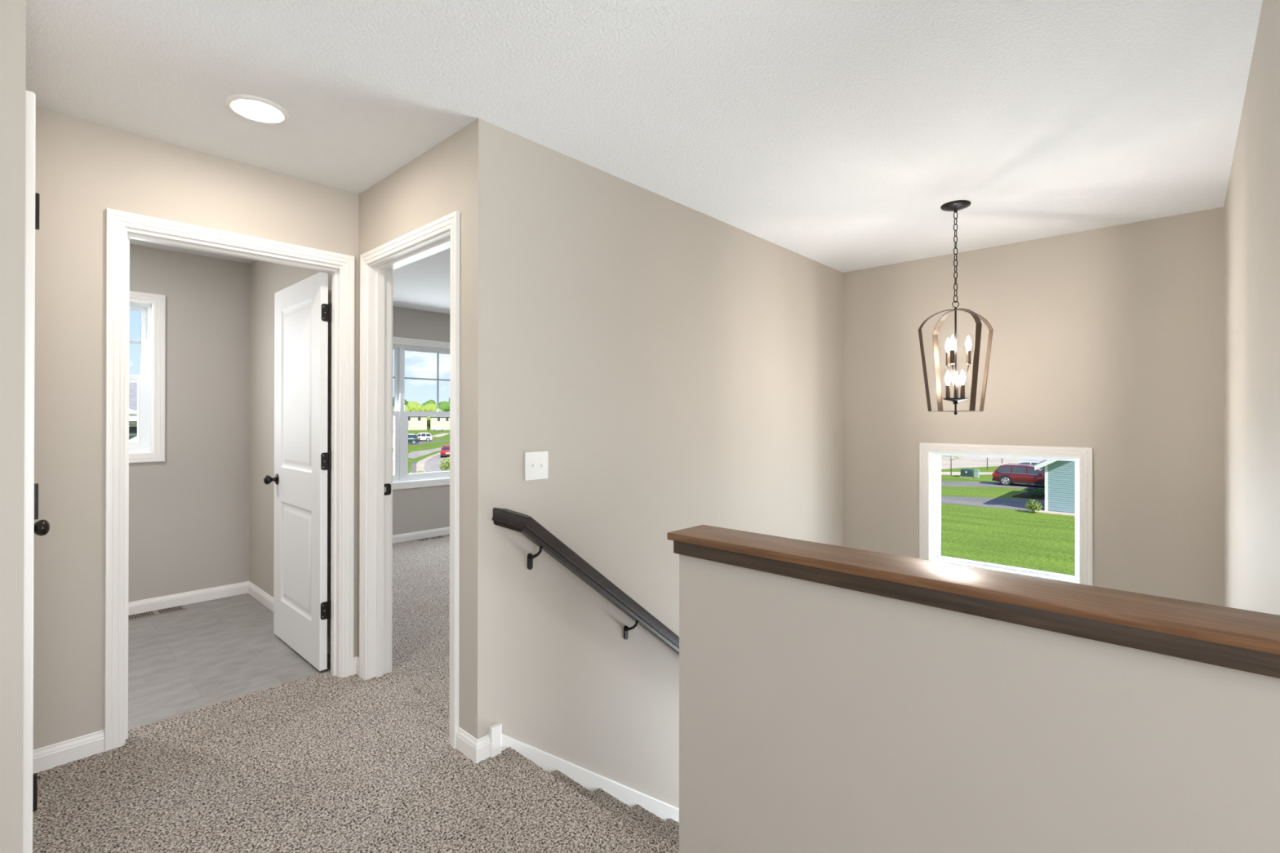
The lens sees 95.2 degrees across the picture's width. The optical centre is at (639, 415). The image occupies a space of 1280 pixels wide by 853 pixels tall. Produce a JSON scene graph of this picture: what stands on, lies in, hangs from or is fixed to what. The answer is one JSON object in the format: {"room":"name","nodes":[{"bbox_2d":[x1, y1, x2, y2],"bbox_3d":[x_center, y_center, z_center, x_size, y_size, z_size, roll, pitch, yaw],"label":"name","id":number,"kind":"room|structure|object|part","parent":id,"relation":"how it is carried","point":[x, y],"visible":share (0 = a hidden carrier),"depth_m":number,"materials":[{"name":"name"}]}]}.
{"room":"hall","nodes":[
{"label":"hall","id":0,"kind":"room"},
{"bbox_2d":[0,0,26,852],"bbox_3d":[-1.913,0.098,1.730,1.019,2.460,0.115,0,0,43],"label":"wall","id":1,"kind":"structure","parent":0,"point":[12,12],"depth_m":1.41,"materials":[{"name":"beige paint"}]},
{"bbox_2d":[22,90,49,852],"bbox_3d":[-1.841,0.255,1.708,0.804,2.126,0.182,0,0,43],"label":"door","id":2,"kind":"structure","parent":1,"relation":"in","point":[41,527],"depth_m":1.46,"materials":[{"name":"white paint"}]},
{"bbox_3d":[-1.818,0.253,1.732,0.804,2.122,0.018,0,0,43],"label":"casing","id":3,"kind":"part","parent":2,"relation":"part of","materials":[{"name":"white paint"}]},
{"bbox_3d":[-1.996,0.374,1.928,0.066,0.066,0.070,0,0,43],"label":"knob","id":4,"kind":"part","parent":2,"relation":"part of","materials":[{"name":"brown metal"}]},
{"bbox_2d":[33,107,358,750],"bbox_3d":[-2.779,0.097,1.633,0.115,2.460,3.806,0,0,43],"label":"wall","id":5,"kind":"structure","parent":1,"relation":"in","point":[83,169],"depth_m":2.25,"materials":[{"name":"beige paint"}]},
{"bbox_2d":[33,729,104,773],"bbox_3d":[-2.166,1.270,2.196,0.012,0.086,0.228,0,0,43],"label":"baseboard","id":6,"kind":"structure","parent":5,"relation":"attached to","point":[51,756],"depth_m":2.20,"materials":[{"name":"white paint"}]},
{"bbox_2d":[104,208,355,751],"bbox_3d":[-2.094,0.258,2.924,0.908,2.126,0.932,0,0,43],"label":"door","id":7,"kind":"structure","parent":5,"relation":"in","point":[303,313],"depth_m":2.94,"materials":[{"name":"white paint"}]},
{"bbox_3d":[-2.159,0.377,3.418,0.066,0.066,0.070,0,0,43],"label":"knob","id":8,"kind":"part","parent":7,"relation":"part of","materials":[{"name":"brown metal"}]},
{"bbox_2d":[128,244,250,602],"bbox_3d":[-3.715,0.241,3.586,0.160,2.740,2.221,0,0,43],"label":"wall","id":9,"kind":"structure","parent":0,"point":[189,510],"depth_m":4.11,"materials":[{"name":"beige paint"}]},
{"bbox_2d":[128,290,165,462],"bbox_3d":[-3.536,-0.251,3.770,0.183,1.132,0.721,0,0,43],"label":"window","id":10,"kind":"structure","parent":9,"relation":"in","point":[149,446],"depth_m":3.95,"materials":[{"name":"white paint"}]},
{"bbox_3d":[-3.570,-0.481,3.802,0.030,0.505,0.553,0,0,43],"label":"sash","id":11,"kind":"part","parent":10,"relation":"part of","materials":[{"name":"white plastic"}]},
{"bbox_3d":[-3.543,-0.021,3.775,0.035,0.503,0.553,0,0,43],"label":"sash","id":12,"kind":"part","parent":10,"relation":"part of","materials":[{"name":"white plastic"}]},
{"bbox_3d":[-3.557,-0.251,3.790,0.095,1.004,0.593,0,0,43],"label":"frame","id":13,"kind":"part","parent":10,"relation":"part of","materials":[{"name":"white plastic"}]},
{"bbox_2d":[128,581,330,655],"bbox_3d":[-2.955,1.271,2.954,1.813,0.086,2.106,0,0,43],"label":"baseboard","id":14,"kind":"structure","parent":9,"relation":"attached to","point":[247,587],"depth_m":4.06,"materials":[{"name":"white paint"}]},
{"bbox_2d":[32,533,668,852],"bbox_3d":[-0.131,1.434,1.892,9.172,0.254,7.800,0,0,43],"label":"floor","id":15,"kind":"structure","parent":0,"point":[322,762],"depth_m":2.19,"materials":[{"name":"beige carpet"}]},
{"bbox_2d":[128,604,186,620],"bbox_3d":[-3.222,1.315,3.891,0.111,0.006,0.315,0,0,43],"label":"floor vent","id":16,"kind":"object","parent":15,"relation":"in","point":[182,607],"visible":0.92,"depth_m":3.88,"materials":[{"name":"beige metal"}]},
{"bbox_2d":[416,536,446,541],"bbox_3d":[-2.238,1.323,6.258,0.105,0.006,0.320,0,0,43],"label":"floor vent","id":17,"kind":"object","parent":15,"relation":"in","point":[437,537],"visible":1,"depth_m":6.26,"materials":[{"name":"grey metal"}]},
{"bbox_2d":[249,118,504,739],"bbox_3d":[-1.773,0.103,3.375,3.271,2.460,0.115,0,0,43],"label":"wall","id":18,"kind":"structure","parent":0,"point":[464,173],"depth_m":2.29,"materials":[{"name":"beige paint"}]},
{"bbox_2d":[359,210,459,748],"bbox_3d":[-1.015,0.259,2.669,0.930,2.126,0.151,0,0,43],"label":"door","id":19,"kind":"structure","parent":18,"relation":"attached to","point":[377,265],"depth_m":2.91,"materials":[{"name":"white paint"}]},
{"bbox_3d":[-1.282,0.377,2.970,0.002,0.058,0.036,0,0,43],"label":"strike plate","id":20,"kind":"part","parent":19,"relation":"part of","materials":[{"name":"black metal"}]},
{"bbox_3d":[-0.970,0.256,2.718,0.930,2.122,0.018,0,0,43],"label":"casing","id":21,"kind":"part","parent":19,"relation":"part of","materials":[{"name":"white paint"}]},
{"bbox_3d":[-1.015,0.282,2.669,0.839,2.080,0.115,0,0,43],"label":"frame","id":22,"kind":"part","parent":19,"relation":"part of","materials":[{"name":"white paint"}]},
{"bbox_2d":[392,306,449,535],"bbox_3d":[-2.215,0.250,6.503,0.160,2.740,4.094,0,0,43],"label":"wall","id":23,"kind":"structure","parent":0,"point":[420,508],"depth_m":6.25,"materials":[{"name":"beige paint"}]},
{"bbox_2d":[392,336,449,489],"bbox_3d":[-2.273,-0.018,6.432,0.183,1.580,2.414,0,0,43],"label":"window","id":24,"kind":"structure","parent":23,"relation":"attached to","point":[402,479],"depth_m":6.18,"materials":[{"name":"white paint"}]},
{"bbox_3d":[-2.816,-0.357,5.917,0.030,0.717,0.731,0,0,43],"label":"sash","id":25,"kind":"part","parent":24,"relation":"part of","materials":[{"name":"white plastic"}]},
{"bbox_3d":[-2.789,0.317,5.890,0.035,0.720,0.731,0,0,43],"label":"sash","id":26,"kind":"part","parent":24,"relation":"part of","materials":[{"name":"white plastic"}]},
{"bbox_3d":[-2.804,-0.019,5.904,0.095,1.437,0.775,0,0,43],"label":"frame","id":27,"kind":"part","parent":24,"relation":"part of","materials":[{"name":"white plastic"}]},
{"bbox_3d":[-2.254,-0.355,6.521,0.030,0.717,0.831,0,0,43],"label":"sash","id":28,"kind":"part","parent":24,"relation":"part of","materials":[{"name":"white plastic"}]},
{"bbox_3d":[-2.228,0.319,6.494,0.035,0.720,0.831,0,0,43],"label":"sash","id":29,"kind":"part","parent":24,"relation":"part of","materials":[{"name":"white plastic"}]},
{"bbox_2d":[392,526,449,543],"bbox_3d":[-2.148,1.281,6.448,0.012,0.086,3.879,0,0,43],"label":"baseboard","id":30,"kind":"structure","parent":23,"relation":"attached to","point":[444,531],"depth_m":6.24,"materials":[{"name":"white paint"}]},
{"bbox_2d":[26,0,1262,314],"bbox_3d":[-0.129,-1.189,1.927,9.452,0.120,8.080,0,0,43],"label":"ceiling","id":31,"kind":"structure","parent":0,"point":[837,135],"depth_m":2.08,"materials":[{"name":"white paint"}]},
{"bbox_2d":[225,94,289,124],"bbox_3d":[-1.411,-1.123,2.160,0.200,0.015,0.200,0,0,43],"label":"recessed light","id":32,"kind":"object","parent":31,"relation":"in","point":[253,108],"visible":1,"depth_m":2.14,"materials":[{"name":"white paint"}]},
{"bbox_2d":[918,200,993,414],"bbox_3d":[1.687,-0.562,3.124,0.306,1.123,0.306,0,0,43],"label":"pendant light","id":33,"kind":"object","parent":31,"relation":"hanging from","point":[954,206],"visible":1,"depth_m":3.12,"materials":[{"name":"black metal"}]},
{"bbox_3d":[1.687,-0.335,3.124,0.018,0.482,0.018,0,0,43],"label":"stem","id":34,"kind":"part","parent":33,"relation":"part of","materials":[{"name":"black metal"}]},
{"bbox_3d":[1.686,-0.046,3.123,0.124,0.090,0.124,0,0,43],"label":"drip dish","id":35,"kind":"part","parent":33,"relation":"part of","materials":[{"name":"black metal"}]},
{"bbox_2d":[945,335,971,398],"bbox_3d":[1.683,-0.255,3.113,0.131,0.334,0.127,0,0,43],"label":"bulbs","id":36,"kind":"object","parent":33,"relation":"on","point":[951,357],"depth_m":3.11,"materials":[{"name":"glass"}]},
{"bbox_2d":[503,128,842,808],"bbox_3d":[0.500,1.304,3.500,0.115,4.856,3.401,0,0,43],"label":"wall","id":37,"kind":"structure","parent":0,"point":[675,366],"depth_m":2.85,"materials":[{"name":"beige paint"}]},
{"bbox_2d":[353,656,359,675],"bbox_3d":[-1.427,1.273,2.954,0.062,0.086,0.024,0,0,43],"label":"baseboard","id":38,"kind":"structure","parent":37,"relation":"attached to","point":[356,660],"depth_m":2.96,"materials":[{"name":"white paint"}]},
{"bbox_2d":[456,726,490,763],"bbox_3d":[-0.648,1.272,2.272,0.148,0.086,0.062,0,0,43],"label":"baseboard","id":39,"kind":"structure","parent":37,"relation":"attached to","point":[477,750],"depth_m":2.23,"materials":[{"name":"white paint"}]},
{"bbox_2d":[488,722,501,757],"bbox_3d":[-0.560,1.260,2.261,0.021,0.122,0.046,0,0,43],"label":"baseboard","id":40,"kind":"structure","parent":37,"relation":"attached to","point":[495,731],"depth_m":2.25,"materials":[{"name":"white paint"}]},
{"bbox_2d":[524,451,547,480],"bbox_3d":[-0.422,0.209,2.411,0.020,0.115,0.117,0,0,43],"label":"light switch","id":41,"kind":"object","parent":37,"relation":"attached to","point":[536,462],"visible":1,"depth_m":2.41,"materials":[{"name":"white plastic"}]},
{"bbox_2d":[492,507,679,654],"bbox_3d":[0.249,1.265,3.067,0.108,1.804,2.302,0,0,43],"label":"handrail","id":42,"kind":"object","parent":37,"relation":"attached to","point":[528,526],"visible":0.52,"depth_m":2.48,"materials":[{"name":"black metal"}]},
{"bbox_2d":[501,733,679,822],"bbox_3d":[0.371,2.478,3.268,0.011,2.465,2.703,0,0,43],"label":"trim","id":43,"kind":"structure","parent":37,"relation":"attached to","point":[548,762],"depth_m":2.63,"materials":[{"name":"white paint"}]},
{"bbox_2d":[679,554,1279,852],"bbox_3d":[0.567,2.031,1.224,1.157,3.390,0.115,0,0,43],"label":"wall","id":44,"kind":"structure","parent":0,"point":[815,717],"depth_m":1.14,"materials":[{"name":"beige paint"}]},
{"bbox_2d":[666,524,1279,678],"bbox_3d":[0.559,0.344,1.234,1.179,0.056,0.161,0,0,43],"label":"wall cap","id":45,"kind":"object","parent":44,"relation":"attached to","point":[1234,638],"visible":1,"depth_m":1.05,"materials":[{"name":"brown wood"}]},
{"bbox_2d":[842,207,1224,606],"bbox_3d":[2.464,1.307,3.886,2.235,4.856,0.160,0,0,43],"label":"wall","id":46,"kind":"structure","parent":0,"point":[1108,340],"depth_m":3.56,"materials":[{"name":"beige paint"}]},
{"bbox_2d":[919,442,1093,586],"bbox_3d":[2.422,0.658,3.918,0.986,0.920,0.183,0,0,43],"label":"window","id":47,"kind":"structure","parent":46,"relation":"attached to","point":[930,454],"depth_m":3.87,"materials":[{"name":"white paint"}]},
{"bbox_2d":[1223,0,1279,615],"bbox_3d":[2.090,1.302,1.928,0.115,4.856,3.217,0,0,43],"label":"wall","id":48,"kind":"structure","parent":0,"point":[1251,206],"depth_m":1.74,"materials":[{"name":"beige paint"}]},
{"bbox_3d":[1.308,3.731,2.725,2.120,0.200,3.102,0,0,43],"label":"floor","id":49,"kind":"structure","parent":0,"visible":0},
{"bbox_2d":[503,748,679,852],"bbox_3d":[0.756,2.477,2.975,0.950,2.331,2.772,0,0,43],"label":"staircase","id":50,"kind":"structure","parent":49,"relation":"on","point":[665,834],"depth_m":2.36,"materials":[{"name":"beige carpet"}]},
{"label":"outside","id":51,"kind":"structure","parent":0,"visible":0},
{"bbox_2d":[128,422,1075,575],"bbox_3d":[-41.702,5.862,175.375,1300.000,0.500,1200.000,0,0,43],"label":"ground","id":52,"kind":"structure","parent":51,"point":[1045,542],"depth_m":26.73,"materials":[{"name":"green plant"}]},
{"bbox_2d":[128,382,137,441],"bbox_3d":[-12.460,2.160,7.488,5.550,6.100,13.800,0,0,43],"label":"house","id":53,"kind":"structure","parent":52,"relation":"on","point":[132,385],"depth_m":9.11,"materials":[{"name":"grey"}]},
{"bbox_2d":[392,415,393,448],"bbox_3d":[-46.901,2.655,98.112,14.000,5.500,10.000,0,0,-25],"label":"house","id":54,"kind":"structure","parent":52,"relation":"on","point":[393,415],"depth_m":96.10,"materials":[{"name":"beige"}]},
{"bbox_2d":[392,396,408,405],"bbox_3d":[-119.757,-1.784,294.888,11.999,15.994,12.456,0,0,-23],"label":"tree","id":55,"kind":"object","parent":52,"relation":"on","point":[406,402],"visible":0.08,"depth_m":291.99,"materials":[{"name":"green plant"}]},
{"bbox_2d":[392,404,411,411],"bbox_3d":[-106.744,0.090,259.884,11.682,11.847,10.822,0,0,41],"label":"tree","id":56,"kind":"object","parent":52,"relation":"on","point":[407,408],"visible":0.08,"depth_m":258.75,"materials":[{"name":"green plant"}]},
{"bbox_2d":[410,462,416,473],"bbox_3d":[-19.744,4.710,51.000,0.480,1.210,0.380,0,0,-21],"label":"utility box","id":57,"kind":"object","parent":52,"relation":"on","point":[413,464],"visible":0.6,"depth_m":50.85,"materials":[{"name":"grey metal"}]},
{"bbox_2d":[406,400,422,411],"bbox_3d":[-105.652,-0.319,275.851,11.525,12.847,11.102,0,0,43],"label":"tree","id":58,"kind":"object","parent":52,"relation":"on","point":[414,406],"visible":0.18,"depth_m":272.96,"materials":[{"name":"green plant"}]},
{"bbox_2d":[408,415,426,430],"bbox_3d":[-88.189,2.235,224.732,12.800,6.900,11.700,0,0,-20],"label":"house","id":59,"kind":"structure","parent":52,"relation":"on","point":[415,423],"depth_m":222.19,"materials":[{"name":"beige"}]},
{"bbox_2d":[409,452,440,473],"bbox_3d":[-21.673,5.329,59.349,54.600,0.110,36.600,0,0,43],"label":"sidewalk","id":60,"kind":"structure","parent":52,"relation":"on","point":[420,464],"depth_m":64.19,"materials":[{"name":"concrete"}]},
{"bbox_2d":[421,400,435,405],"bbox_3d":[-110.546,-1.153,307.635,10.432,14.053,11.305,0,0,-12],"label":"tree","id":61,"kind":"object","parent":52,"relation":"on","point":[430,401],"visible":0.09,"depth_m":306.38,"materials":[{"name":"green plant"}]},
{"bbox_2d":[415,403,443,428],"bbox_3d":[-91.781,0.310,255.563,12.188,11.450,11.741,0,0,-5],"label":"tree","id":62,"kind":"object","parent":52,"relation":"on","point":[431,406],"visible":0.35,"depth_m":252.94,"materials":[{"name":"green plant"}]},
{"bbox_2d":[431,426,444,431],"bbox_3d":[-71.510,4.892,207.203,4.515,1.540,2.180,0,0,-21],"label":"parked car","id":63,"kind":"object","parent":52,"relation":"on","point":[434,428],"visible":0.98,"depth_m":206.34,"materials":[{"name":"white paint"}]},
{"bbox_2d":[429,416,449,430],"bbox_3d":[-76.030,2.362,229.516,12.800,6.700,10.000,0,0,-20],"label":"house","id":64,"kind":"structure","parent":52,"relation":"on","point":[443,422],"depth_m":224.48,"materials":[{"name":"beige"}]},
{"bbox_2d":[438,400,449,411],"bbox_3d":[-96.633,-0.520,288.577,12.674,12.721,11.696,0,0,2],"label":"tree","id":65,"kind":"object","parent":52,"relation":"on","point":[442,406],"visible":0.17,"depth_m":285.92,"materials":[{"name":"green plant"}]},
{"bbox_2d":[439,456,449,471],"bbox_3d":[-17.247,4.522,52.771,1.695,1.617,1.849,0,0,43],"label":"shrub","id":66,"kind":"object","parent":52,"relation":"on","point":[447,464],"visible":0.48,"depth_m":52.50,"materials":[{"name":"green plant"}]},
{"bbox_2d":[942,455,960,475],"bbox_3d":[27.498,3.849,51.808,2.467,3.050,1.570,0,0,30],"label":"sapling","id":67,"kind":"object","parent":52,"relation":"on","point":[942,455],"visible":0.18,"depth_m":51.93,"materials":[{"name":"green plant"}]},
{"bbox_2d":[959,468,973,478],"bbox_3d":[28.347,5.022,50.644,0.960,0.700,1.100,0,0,43],"label":"utility box","id":68,"kind":"object","parent":52,"relation":"on","point":[965,473],"visible":0.93,"depth_m":50.36,"materials":[{"name":"metal"}]},
{"bbox_2d":[973,469,979,478],"bbox_3d":[28.775,5.021,49.973,0.380,0.700,0.340,0,0,43],"label":"utility box","id":69,"kind":"object","parent":52,"relation":"on","point":[976,472],"visible":1,"depth_m":49.88,"materials":[{"name":"green metal"}]},
{"bbox_2d":[1012,493,1044,499],"bbox_3d":[26.036,5.332,38.178,2.500,0.110,2.600,0,0,43],"label":"garden bed","id":70,"kind":"object","parent":52,"relation":"on","point":[1022,495],"visible":0.5,"depth_m":37.79,"materials":[{"name":"brown soil"}]},
{"bbox_2d":[1024,487,1044,497],"bbox_3d":[25.823,5.006,37.841,1.604,0.687,1.596,0,0,43],"label":"shrub","id":71,"kind":"object","parent":70,"relation":"on","point":[1028,491],"visible":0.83,"depth_m":37.79,"materials":[{"name":"green plant"}]},
{"bbox_2d":[1024,499,1042,512],"bbox_3d":[21.374,4.953,31.786,0.839,0.740,0.836,0,0,43],"label":"shrub","id":72,"kind":"object","parent":52,"relation":"on","point":[1033,506],"visible":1,"depth_m":31.69,"materials":[{"name":"green plant"}]},
{"bbox_2d":[1031,510,1075,515],"bbox_3d":[26.149,5.311,28.170,12.100,0.100,0.800,0,0,43],"label":"garden bed","id":73,"kind":"object","parent":52,"relation":"on","point":[1040,511],"visible":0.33,"depth_m":31.44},
{"bbox_2d":[1034,460,1075,513],"bbox_3d":[32.640,1.336,34.821,12.450,8.000,18.800,0,0,43],"label":"house","id":74,"kind":"structure","parent":52,"relation":"on","point":[1060,475],"depth_m":31.77,"materials":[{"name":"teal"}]},
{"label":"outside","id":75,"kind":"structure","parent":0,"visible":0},
{"bbox_2d":[941,456,1044,469],"bbox_3d":[24.043,5.381,49.321,28.000,0.065,85.000,0,0,43],"label":"street","id":76,"kind":"structure","parent":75,"point":[966,461],"depth_m":68.04,"materials":[{"name":"grey asphalt"}]},
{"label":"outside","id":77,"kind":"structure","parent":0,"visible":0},
{"bbox_2d":[941,496,1044,511],"bbox_3d":[19.428,5.343,37.975,11.900,0.070,6.300,0,0,43],"label":"driveway","id":78,"kind":"structure","parent":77,"point":[997,503],"depth_m":35.52,"materials":[{"name":"concrete"}]},
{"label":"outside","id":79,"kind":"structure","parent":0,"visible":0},
{"bbox_2d":[941,480,1044,490],"bbox_3d":[26.387,5.371,45.424,14.396,0.070,5.639,0,0,23],"label":"driveway","id":80,"kind":"structure","parent":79,"point":[980,484],"depth_m":44.46,"materials":[{"name":"concrete"}]},
{"bbox_2d":[991,462,1044,487],"bbox_3d":[29.290,4.537,44.032,4.510,1.642,2.180,0,0,43],"label":"suv","id":81,"kind":"object","parent":80,"relation":"on","point":[1006,474],"visible":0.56,"depth_m":43.80,"materials":[{"name":"red paint"}]},
{"bbox_3d":[28.657,5.016,43.358,1.920,0.150,0.020,0,0,43],"label":"sill","id":82,"kind":"part","parent":81,"relation":"part of","materials":[{"name":"black plastic"}]},
{"bbox_2d":[1016,459,1053,470],"bbox_3d":[31.613,4.454,45.354,4.510,1.822,2.180,0,0,43],"label":"suv","id":83,"kind":"object","parent":80,"relation":"on","point":[1030,461],"visible":0.02,"depth_m":45.63,"materials":[{"name":"white paint"}]},
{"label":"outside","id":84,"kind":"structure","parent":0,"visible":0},
{"bbox_2d":[941,471,993,475],"bbox_3d":[33.186,5.399,53.148,15.266,0.070,3.982,0,0,11],"label":"driveway","id":85,"kind":"structure","parent":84,"point":[942,473],"depth_m":54.10,"materials":[{"name":"concrete"}]},
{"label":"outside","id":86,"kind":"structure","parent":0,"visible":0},
{"bbox_2d":[408,447,441,458],"bbox_3d":[-31.137,5.416,89.327,28.700,0.070,21.200,0,0,43],"label":"driveway","id":87,"kind":"structure","parent":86,"point":[413,455],"depth_m":83.59,"materials":[{"name":"concrete"}]},
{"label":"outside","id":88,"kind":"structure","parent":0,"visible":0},
{"bbox_2d":[408,440,449,444],"bbox_3d":[-43.902,5.472,116.639,20.800,0.070,17.000,0,0,43],"label":"driveway","id":89,"kind":"structure","parent":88,"point":[420,442],"depth_m":118.23,"materials":[{"name":"concrete"}]},
{"bbox_2d":[408,434,419,444],"bbox_3d":[-43.703,4.500,109.459,4.670,1.882,2.240,0,0,-21],"label":"suv","id":90,"kind":"object","parent":89,"relation":"on","point":[412,438],"visible":0.56,"depth_m":109.06,"materials":[{"name":"teal paint"}]},
{"bbox_2d":[417,432,432,441],"bbox_3d":[-45.248,4.568,120.769,4.510,1.802,2.180,0,0,-21],"label":"suv","id":91,"kind":"object","parent":89,"relation":"on","point":[427,437],"visible":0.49,"depth_m":120.27,"materials":[{"name":"white paint"}]},
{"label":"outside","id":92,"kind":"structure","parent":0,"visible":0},
{"bbox_2d":[431,433,449,436],"bbox_3d":[-55.989,5.581,164.424,30.000,0.070,19.500,0,0,43],"label":"driveway","id":93,"kind":"structure","parent":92,"point":[440,434],"depth_m":158.83,"materials":[{"name":"concrete"}]},
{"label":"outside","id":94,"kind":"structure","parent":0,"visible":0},
{"bbox_2d":[423,454,449,472],"bbox_3d":[-21.443,5.392,74.570,75.000,0.065,56.000,0,0,43],"label":"street","id":95,"kind":"structure","parent":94,"point":[433,464],"depth_m":63.64,"materials":[{"name":"grey asphalt"}]},
{"bbox_2d":[440,444,449,457],"bbox_3d":[-24.663,4.626,75.651,2.180,1.500,4.615,0,0,-13],"label":"parked car","id":96,"kind":"object","parent":95,"relation":"on","point":[445,451],"visible":0.51,"depth_m":73.52,"materials":[{"name":"red paint"}]}
]}

